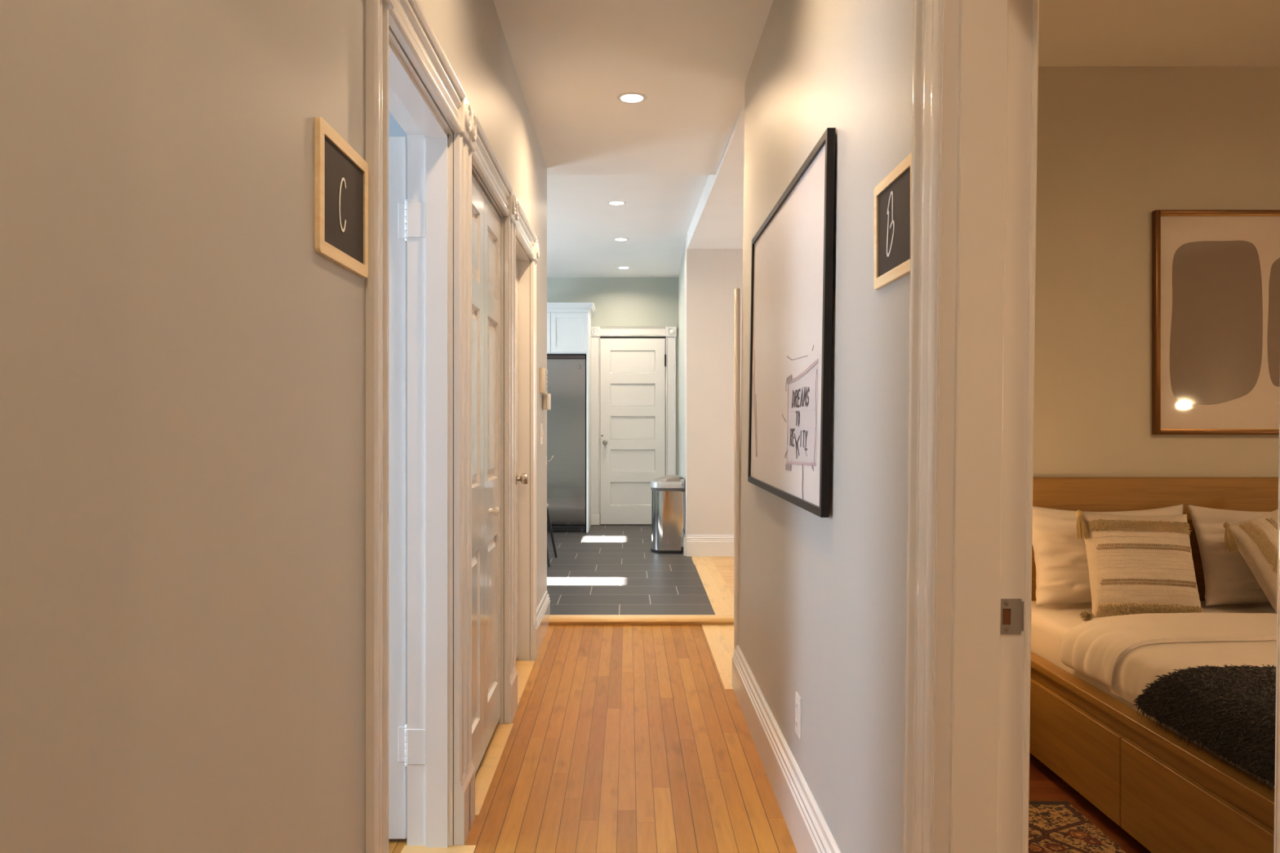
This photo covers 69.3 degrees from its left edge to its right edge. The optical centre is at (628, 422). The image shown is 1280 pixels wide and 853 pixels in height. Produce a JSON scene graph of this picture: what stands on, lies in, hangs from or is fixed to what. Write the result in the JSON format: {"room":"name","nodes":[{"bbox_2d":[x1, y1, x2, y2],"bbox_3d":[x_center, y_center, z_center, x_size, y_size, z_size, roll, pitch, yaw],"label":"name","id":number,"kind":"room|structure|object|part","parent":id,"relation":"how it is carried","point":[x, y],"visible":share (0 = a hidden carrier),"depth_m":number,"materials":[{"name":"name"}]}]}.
{"room":"apartment hallway","nodes":[
{"label":"apartment hallway","id":0,"kind":"room"},
{"bbox_2d":[0,0,546,852],"bbox_3d":[-0.565,-0.175,1.585,0.130,2.770,8.170,0,0,0],"label":"wall","id":1,"kind":"structure","parent":0,"point":[183,366],"depth_m":1.05,"materials":[{"name":"beige paint"}]},
{"bbox_2d":[315,116,368,277],"bbox_3d":[-0.496,-0.381,1.611,0.008,0.218,0.274,0,0,0],"label":"chalkboard","id":2,"kind":"object","parent":1,"relation":"attached to","point":[341,174],"visible":1,"depth_m":1.59,"materials":[{"name":"brown wood"}]},
{"bbox_2d":[365,0,471,852],"bbox_3d":[-0.941,0.133,2.252,0.958,2.155,0.991,0,0,0],"label":"door","id":3,"kind":"structure","parent":1,"relation":"in","point":[417,781],"depth_m":2.64,"materials":[{"name":"white wood"}]},
{"bbox_3d":[-0.488,0.105,1.808,0.023,1.870,0.095,0,0,0],"label":"casing","id":4,"kind":"part","parent":3,"relation":"part of","materials":[{"name":"white wood"}]},
{"bbox_3d":[-0.483,-0.885,2.252,0.034,0.111,0.793,0,0,0],"label":"head casing","id":5,"kind":"part","parent":3,"relation":"part of","materials":[{"name":"white wood"}]},
{"bbox_3d":[-0.488,0.105,2.696,0.023,1.870,0.095,0,0,0],"label":"casing","id":6,"kind":"part","parent":3,"relation":"part of","materials":[{"name":"white wood"}]},
{"bbox_2d":[466,104,515,831],"bbox_3d":[-0.546,0.133,3.277,0.168,2.155,1.088,0,0,0],"label":"door","id":7,"kind":"structure","parent":1,"relation":"in","point":[491,197],"depth_m":3.34,"materials":[{"name":"white wood"}]},
{"bbox_3d":[-0.488,0.105,2.784,0.023,1.870,0.095,0,0,0],"label":"casing","id":8,"kind":"part","parent":7,"relation":"part of","materials":[{"name":"white wood"}]},
{"bbox_3d":[-0.483,-0.885,3.277,0.034,0.111,0.890,0,0,0],"label":"head casing","id":9,"kind":"part","parent":7,"relation":"part of","materials":[{"name":"white wood"}]},
{"bbox_3d":[-0.494,0.325,3.400,0.039,0.034,0.034,0,0,0],"label":"knob","id":10,"kind":"part","parent":7,"relation":"part of","materials":[{"name":"metal"}]},
{"bbox_3d":[-0.488,0.105,3.769,0.023,1.870,0.095,0,0,0],"label":"casing","id":11,"kind":"part","parent":7,"relation":"part of","materials":[{"name":"white wood"}]},
{"bbox_2d":[512,194,539,713],"bbox_3d":[-0.546,0.133,4.314,0.168,2.155,0.993,0,0,0],"label":"door","id":12,"kind":"structure","parent":1,"relation":"in","point":[526,247],"depth_m":4.71,"materials":[{"name":"white wood"}]},
{"bbox_3d":[-0.488,0.105,3.869,0.023,1.870,0.095,0,0,0],"label":"casing","id":13,"kind":"part","parent":12,"relation":"part of","materials":[{"name":"white wood"}]},
{"bbox_3d":[-0.533,0.280,4.620,0.060,0.060,0.060,0,0,0],"label":"knob","id":14,"kind":"part","parent":12,"relation":"part of","materials":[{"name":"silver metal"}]},
{"bbox_3d":[-0.483,-0.885,4.314,0.034,0.111,0.795,0,0,0],"label":"head casing","id":15,"kind":"part","parent":12,"relation":"part of","materials":[{"name":"white wood"}]},
{"bbox_3d":[-0.488,0.105,4.760,0.023,1.870,0.095,0,0,0],"label":"casing","id":16,"kind":"part","parent":12,"relation":"part of","materials":[{"name":"white wood"}]},
{"bbox_2d":[539,423,543,444],"bbox_3d":[-0.494,0.065,5.277,0.013,0.120,0.115,0,0,0],"label":"light switch","id":17,"kind":"object","parent":1,"relation":"attached to","point":[541,433],"visible":1,"depth_m":5.25,"materials":[{"name":"white plastic"}]},
{"bbox_2d":[536,590,550,652],"bbox_3d":[-0.487,1.112,1.550,0.026,0.197,8.100,0,0,0],"label":"baseboard","id":18,"kind":"structure","parent":1,"relation":"attached to","point":[543,611],"depth_m":5.19,"materials":[{"name":"white wood"}]},
{"bbox_2d":[539,368,547,394],"bbox_3d":[-0.483,-0.236,5.265,0.036,0.141,0.160,0,0,0],"label":"intercom panel","id":19,"kind":"object","parent":1,"relation":"attached to","point":[543,371],"visible":1,"depth_m":5.18,"materials":[{"name":"beige plastic"}]},
{"bbox_3d":[-0.468,-0.237,5.268,0.002,0.125,0.135,0,0,0],"label":"panel","id":20,"kind":"part","parent":19,"relation":"part of","materials":[{"name":"white plastic"}]},
{"bbox_2d":[542,393,551,409],"bbox_3d":[-0.480,-0.122,5.410,0.042,0.097,0.110,0,0,0],"label":"thermostat","id":21,"kind":"object","parent":1,"relation":"attached to","point":[546,398],"visible":0.98,"depth_m":5.36,"materials":[{"name":"beige plastic"}]},
{"bbox_2d":[388,111,406,137],"bbox_3d":[-2.115,-0.215,3.360,2.970,2.850,0.120,0,0,0],"label":"wall","id":22,"kind":"structure","parent":0,"point":[395,129],"depth_m":3.30,"materials":[{"name":"paint"}]},
{"bbox_2d":[546,277,678,475],"bbox_3d":[-1.425,-0.265,10.640,4.250,2.950,0.120,0,0,0],"label":"wall","id":23,"kind":"structure","parent":0,"point":[617,301],"depth_m":10.58,"materials":[{"name":"paint"}]},
{"bbox_2d":[546,302,595,357],"bbox_3d":[-0.807,-1.010,10.218,0.865,0.540,0.720,0,0,0],"label":"upper cabinet","id":24,"kind":"object","parent":23,"relation":"attached to","point":[568,324],"visible":0.54,"depth_m":9.90,"materials":[{"name":"white wood"}]},
{"bbox_3d":[-1.036,-0.965,9.901,0.399,0.420,0.018,0,0,0],"label":"cabinet door","id":25,"kind":"part","parent":24,"relation":"part of","materials":[{"name":"white wood"}]},
{"bbox_3d":[-0.632,-0.965,9.901,0.400,0.420,0.018,0,0,0],"label":"cabinet door","id":26,"kind":"part","parent":24,"relation":"part of","materials":[{"name":"white wood"}]},
{"bbox_3d":[-0.807,-1.234,10.218,0.865,0.092,0.720,0,0,0],"label":"crown moulding","id":27,"kind":"part","parent":24,"relation":"part of","materials":[{"name":"white wood"}]},
{"bbox_2d":[591,513,599,524],"bbox_3d":[-0.384,1.105,10.566,0.112,0.130,0.027,0,0,0],"label":"baseboard","id":28,"kind":"structure","parent":23,"relation":"in","point":[595,517],"depth_m":10.55,"materials":[{"name":"white wood"}]},
{"bbox_2d":[591,326,676,524],"bbox_3d":[0.051,0.035,10.539,0.995,2.271,0.083,0,0,0],"label":"door","id":29,"kind":"structure","parent":23,"relation":"in","point":[633,368],"depth_m":10.56,"materials":[{"name":"white wood"}]},
{"bbox_3d":[-0.385,0.028,10.567,0.120,2.025,0.026,0,0,0],"label":"casing","id":30,"kind":"part","parent":29,"relation":"part of","materials":[{"name":"white wood"}]},
{"bbox_3d":[-0.266,0.225,10.528,0.060,0.060,0.063,0,0,0],"label":"knob","id":31,"kind":"part","parent":29,"relation":"part of","materials":[{"name":"silver metal"}]},
{"bbox_3d":[0.050,-1.043,10.562,0.760,0.116,0.036,0,0,0],"label":"head casing","id":32,"kind":"part","parent":29,"relation":"part of","materials":[{"name":"white wood"}]},
{"bbox_3d":[0.484,0.092,10.567,0.120,2.155,0.026,0,0,0],"label":"casing","id":33,"kind":"part","parent":29,"relation":"part of","materials":[{"name":"white wood"}]},
{"bbox_2d":[546,174,709,277],"bbox_3d":[-1.375,-1.712,8.125,4.350,0.100,5.150,0,0,0],"label":"ceiling","id":34,"kind":"structure","parent":0,"point":[657,214],"depth_m":7.65,"materials":[{"name":"paint"}]},
{"bbox_2d":[607,200,626,205],"bbox_3d":[-0.090,-1.660,6.990,0.144,0.004,0.144,0,0,0],"label":"recessed light","id":35,"kind":"object","parent":34,"relation":"in","point":[611,202],"visible":1,"depth_m":6.98,"materials":[{"name":"white plastic"}]},
{"bbox_2d":[613,237,628,240],"bbox_3d":[-0.069,-1.660,8.380,0.144,0.004,0.144,0,0,0],"label":"recessed light","id":36,"kind":"object","parent":34,"relation":"in","point":[616,238],"visible":1,"depth_m":8.38,"materials":[{"name":"white plastic"}]},
{"bbox_2d":[617,266,630,268],"bbox_3d":[-0.052,-1.660,9.910,0.144,0.004,0.144,0,0,0],"label":"recessed light","id":37,"kind":"object","parent":34,"relation":"in","point":[621,267],"visible":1,"depth_m":9.88,"materials":[{"name":"white plastic"}]},
{"bbox_2d":[493,0,773,248],"bbox_3d":[1.720,-1.645,2.765,4.760,0.240,10.730,0,0,0],"label":"ceiling","id":38,"kind":"structure","parent":0,"point":[691,60],"depth_m":4.29,"materials":[{"name":"paint"}]},
{"bbox_2d":[617,92,646,102],"bbox_3d":[0.016,-1.558,4.440,0.144,0.004,0.144,0,0,0],"label":"recessed light","id":39,"kind":"object","parent":38,"relation":"in","point":[628,97],"visible":1,"depth_m":4.43,"materials":[{"name":"white plastic"}]},
{"bbox_2d":[678,240,685,530],"bbox_3d":[0.604,-0.265,9.360,0.132,2.950,2.484,0,0,1],"label":"wall","id":40,"kind":"structure","parent":0,"point":[682,277],"depth_m":9.33,"materials":[{"name":"paint"}]},
{"bbox_2d":[682,527,686,555],"bbox_3d":[0.527,1.073,9.350,0.026,0.193,2.462,0,0,1],"label":"baseboard","id":41,"kind":"structure","parent":40,"relation":"attached to","point":[684,538],"depth_m":8.12,"materials":[{"name":"white wood"}]},
{"bbox_2d":[685,233,742,534],"bbox_3d":[2.304,-0.265,8.177,3.593,2.950,0.126,0,0,0],"label":"wall","id":42,"kind":"structure","parent":0,"point":[713,276],"depth_m":8.12,"materials":[{"name":"paint"}]},
{"bbox_2d":[686,534,733,556],"bbox_3d":[2.253,1.075,8.101,3.493,0.189,0.026,0,0,0],"label":"baseboard","id":43,"kind":"structure","parent":42,"relation":"attached to","point":[697,545],"depth_m":8.09,"materials":[{"name":"white wood"}]},
{"bbox_2d":[388,524,1151,852],"bbox_3d":[0.650,1.230,4.000,8.500,0.120,13.200,0,0,0],"label":"floor","id":44,"kind":"structure","parent":0,"point":[622,738],"depth_m":3.58,"materials":[{"name":"brown wood"}]},
{"bbox_2d":[400,845,475,852],"bbox_3d":[-0.538,1.234,2.252,0.204,0.052,0.784,0,0,0],"label":"threshold","id":45,"kind":"object","parent":44,"relation":"on","point":[406,849],"visible":1,"depth_m":2.62,"materials":[{"name":"brown wood"}]},
{"bbox_2d":[475,723,513,815],"bbox_3d":[-0.531,1.234,3.283,0.138,0.052,0.865,0,0,0],"label":"threshold","id":46,"kind":"object","parent":44,"relation":"on","point":[485,773],"visible":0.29,"depth_m":3.29,"materials":[{"name":"brown wood"}]},
{"bbox_2d":[515,660,535,705],"bbox_3d":[-0.537,1.234,4.310,0.126,0.052,0.780,0,0,0],"label":"threshold","id":47,"kind":"object","parent":44,"relation":"on","point":[523,668],"visible":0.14,"depth_m":4.46,"materials":[{"name":"brown wood"}]},
{"bbox_2d":[546,503,557,567],"bbox_3d":[-0.913,0.761,7.760,0.590,0.821,0.538,0,0,0],"label":"dining chair","id":48,"kind":"object","parent":44,"relation":"on","point":[548,513],"visible":0.19,"depth_m":7.97,"materials":[{"name":"black metal"}]},
{"bbox_3d":[-0.684,0.952,7.541,0.024,0.439,0.130,0,0,-43],"label":"leg","id":49,"kind":"part","parent":48,"relation":"part of","materials":[{"name":"black metal"}]},
{"bbox_2d":[546,353,591,532],"bbox_3d":[-0.824,0.215,10.207,0.792,1.909,0.705,0,0,0],"label":"refrigerator","id":50,"kind":"object","parent":44,"relation":"on","point":[566,374],"depth_m":9.90,"materials":[{"name":"grey metal"}]},
{"bbox_3d":[-0.438,0.215,10.200,0.022,1.909,0.690,0,0,0],"label":"fridge side panel","id":51,"kind":"part","parent":50,"relation":"part of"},
{"bbox_2d":[549,614,733,624],"bbox_3d":[1.775,1.214,5.577,4.550,0.092,0.097,0,0,0],"label":"threshold","id":52,"kind":"object","parent":44,"relation":"on","point":[553,619],"depth_m":5.54,"materials":[{"name":"brown wood"}]},
{"bbox_2d":[650,474,684,553],"bbox_3d":[0.352,0.824,8.460,0.308,0.691,0.350,0,0,0],"label":"trash can","id":53,"kind":"object","parent":44,"relation":"on","point":[667,491],"visible":0.97,"depth_m":8.30,"materials":[{"name":"silver metal"}]},
{"bbox_3d":[0.336,0.505,8.460,0.249,0.054,0.322,0,0,0],"label":"lid","id":54,"kind":"part","parent":53,"relation":"part of","materials":[{"name":"silver metal"}]},
{"bbox_2d":[1028,801,1126,852],"bbox_3d":[1.056,1.205,1.917,0.672,0.010,2.035,0,0,0],"label":"rug","id":55,"kind":"object","parent":44,"relation":"on","point":[1054,827],"visible":0.43,"depth_m":2.71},
{"bbox_2d":[1029,477,1278,852],"bbox_3d":[2.253,0.715,2.681,1.734,0.990,2.122,0,0,0],"label":"bed","id":56,"kind":"object","parent":44,"relation":"on","point":[1169,796],"visible":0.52,"depth_m":2.73,"materials":[{"name":"brown wood"}]},
{"bbox_3d":[1.417,1.030,3.158,0.019,0.256,1.014,0,0,0],"label":"drawer","id":57,"kind":"part","parent":56,"relation":"part of","materials":[{"name":"brown wood"}]},
{"bbox_3d":[1.436,0.870,2.680,0.060,0.080,2.040,0,0,0],"label":"rail","id":58,"kind":"part","parent":56,"relation":"part of","materials":[{"name":"brown wood"}]},
{"bbox_2d":[1031,600,1276,789],"bbox_3d":[2.253,0.806,2.680,1.554,0.203,2.020,0,0,0],"label":"mattress","id":59,"kind":"object","parent":56,"relation":"on","point":[1050,624],"visible":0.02,"depth_m":3.32,"materials":[{"name":"white fabric"}]},
{"bbox_2d":[1031,503,1202,606],"bbox_3d":[1.853,0.505,3.550,0.635,0.376,0.205,0,0,-1],"label":"pillow","id":60,"kind":"object","parent":59,"relation":"on","point":[1060,559],"visible":0.37,"depth_m":3.51,"materials":[{"name":"white fabric"}]},
{"bbox_2d":[1075,510,1204,622],"bbox_3d":[1.810,0.511,3.325,0.481,0.381,0.220,0,0,-4],"label":"cushion","id":61,"kind":"object","parent":59,"relation":"on","point":[1137,564],"visible":0.98,"depth_m":3.28,"materials":[{"name":"beige fabric"}]},
{"bbox_2d":[1060,613,1276,783],"bbox_3d":[2.248,0.730,2.384,1.630,0.196,1.411,0,0,0],"label":"duvet","id":62,"kind":"object","parent":59,"relation":"on","point":[1125,654],"visible":0.65,"depth_m":2.79,"materials":[{"name":"white fabric"}]},
{"bbox_2d":[1131,663,1275,792],"bbox_3d":[2.233,0.724,2.108,1.662,0.221,1.018,0,0,0],"label":"throw blanket","id":63,"kind":"object","parent":62,"relation":"on","point":[1230,710],"visible":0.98,"depth_m":2.27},
{"bbox_2d":[1186,504,1270,606],"bbox_3d":[2.495,0.505,3.549,0.635,0.377,0.208,0,0,1],"label":"pillow","id":64,"kind":"object","parent":59,"relation":"on","point":[1228,579],"visible":0.66,"depth_m":3.50,"materials":[{"name":"white fabric"}]},
{"bbox_2d":[1223,509,1278,613],"bbox_3d":[2.413,0.488,3.341,0.502,0.464,0.208,0,0,-9],"label":"cushion","id":65,"kind":"object","parent":59,"relation":"on","point":[1255,539],"visible":0.94,"depth_m":3.32,"materials":[{"name":"beige fabric"}]},
{"bbox_3d":[2.253,0.715,3.721,1.734,0.990,0.042,0,0,0],"label":"headboard","id":66,"kind":"part","parent":56,"relation":"part of","materials":[{"name":"brown wood"}]},
{"bbox_3d":[1.417,1.030,2.154,0.019,0.256,0.983,0,0,0],"label":"drawer","id":67,"kind":"part","parent":56,"relation":"part of","materials":[{"name":"brown wood"}]},
{"bbox_2d":[737,0,913,852],"bbox_3d":[0.582,-0.175,0.875,0.165,2.770,6.750,0,0,0],"label":"wall","id":68,"kind":"structure","parent":0,"point":[822,601],"depth_m":2.20,"materials":[{"name":"beige paint"}]},
{"bbox_2d":[733,287,740,649],"bbox_3d":[0.500,0.295,4.268,0.023,1.830,0.065,0,0,0],"label":"trim","id":69,"kind":"structure","parent":68,"relation":"attached to","point":[737,291],"depth_m":4.24,"materials":[{"name":"paint"}]},
{"bbox_2d":[732,644,840,852],"bbox_3d":[0.489,1.113,2.947,0.027,0.193,2.605,0,0,0],"label":"baseboard","id":70,"kind":"structure","parent":68,"relation":"attached to","point":[809,831],"depth_m":2.90,"materials":[{"name":"white wood"}]},
{"bbox_2d":[747,127,835,517],"bbox_3d":[0.509,-0.251,3.033,0.052,0.978,1.425,0,0,0],"label":"picture frame","id":71,"kind":"object","parent":68,"relation":"attached to","point":[792,261],"visible":1,"depth_m":2.75,"materials":[{"name":"paper"}]},
{"bbox_2d":[795,691,801,739],"bbox_3d":[0.501,0.865,2.736,0.011,0.120,0.072,0,0,0],"label":"wall outlet","id":72,"kind":"object","parent":68,"relation":"attached to","point":[797,699],"visible":1,"depth_m":2.72,"materials":[{"name":"white plastic"}]},
{"bbox_2d":[795,700,798,711],"bbox_3d":[0.499,0.838,2.736,0.003,0.026,0.030,0,0,0],"label":"socket","id":73,"kind":"object","parent":72,"relation":"attached to","point":[797,701],"depth_m":2.73,"materials":[{"name":"grey plastic"}]},
{"bbox_2d":[795,718,798,729],"bbox_3d":[0.498,0.892,2.736,0.003,0.026,0.030,0,0,0],"label":"socket","id":74,"kind":"object","parent":72,"relation":"attached to","point":[797,719],"depth_m":2.73,"materials":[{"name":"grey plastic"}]},
{"bbox_2d":[873,151,911,289],"bbox_3d":[0.516,-0.383,1.794,0.008,0.214,0.272,0,0,0],"label":"chalkboard","id":75,"kind":"object","parent":68,"relation":"attached to","point":[892,195],"visible":0.91,"depth_m":1.80,"materials":[{"name":"brown wood"}]},
{"bbox_2d":[902,0,1279,852],"bbox_3d":[0.568,0.113,1.107,0.195,2.194,1.081,0,0,0],"label":"door frame","id":76,"kind":"structure","parent":68,"relation":"in","point":[975,62],"depth_m":1.50,"materials":[{"name":"wood"}]},
{"bbox_3d":[0.502,0.105,1.574,0.046,1.870,0.138,0,0,0],"label":"casing","id":77,"kind":"part","parent":76,"relation":"part of","materials":[{"name":"white wood"}]},
{"bbox_3d":[0.623,0.314,1.498,0.047,0.057,0.009,0,0,-12],"label":"strike plate","id":78,"kind":"part","parent":76,"relation":"part of","materials":[{"name":"metal"}]},
{"bbox_3d":[0.648,0.195,1.546,0.035,2.030,0.107,0,0,0],"label":"casing","id":79,"kind":"part","parent":76,"relation":"part of","materials":[{"name":"white wood"}]},
{"bbox_3d":[0.502,0.105,0.639,0.046,1.870,0.138,0,0,0],"label":"casing","id":80,"kind":"part","parent":76,"relation":"part of","materials":[{"name":"white wood"}]},
{"bbox_2d":[1032,66,1279,477],"bbox_3d":[2.780,-0.265,4.000,4.240,2.950,0.500,0,0,0],"label":"wall","id":81,"kind":"structure","parent":0,"point":[1117,145],"depth_m":3.75,"materials":[{"name":"paint"}]},
{"bbox_2d":[1151,209,1279,434],"bbox_3d":[2.785,-0.405,3.736,1.329,0.905,0.028,0,0,0],"label":"wall art","id":82,"kind":"object","parent":81,"relation":"attached to","point":[1215,273],"visible":1,"depth_m":3.73,"materials":[{"name":"brown paper"}]},
{"bbox_2d":[1038,0,1279,66],"bbox_3d":[2.780,-1.495,1.230,4.240,0.100,5.060,0,0,0],"label":"ceiling","id":83,"kind":"structure","parent":0,"point":[1072,33],"depth_m":3.42,"materials":[{"name":"paint"}]}
]}

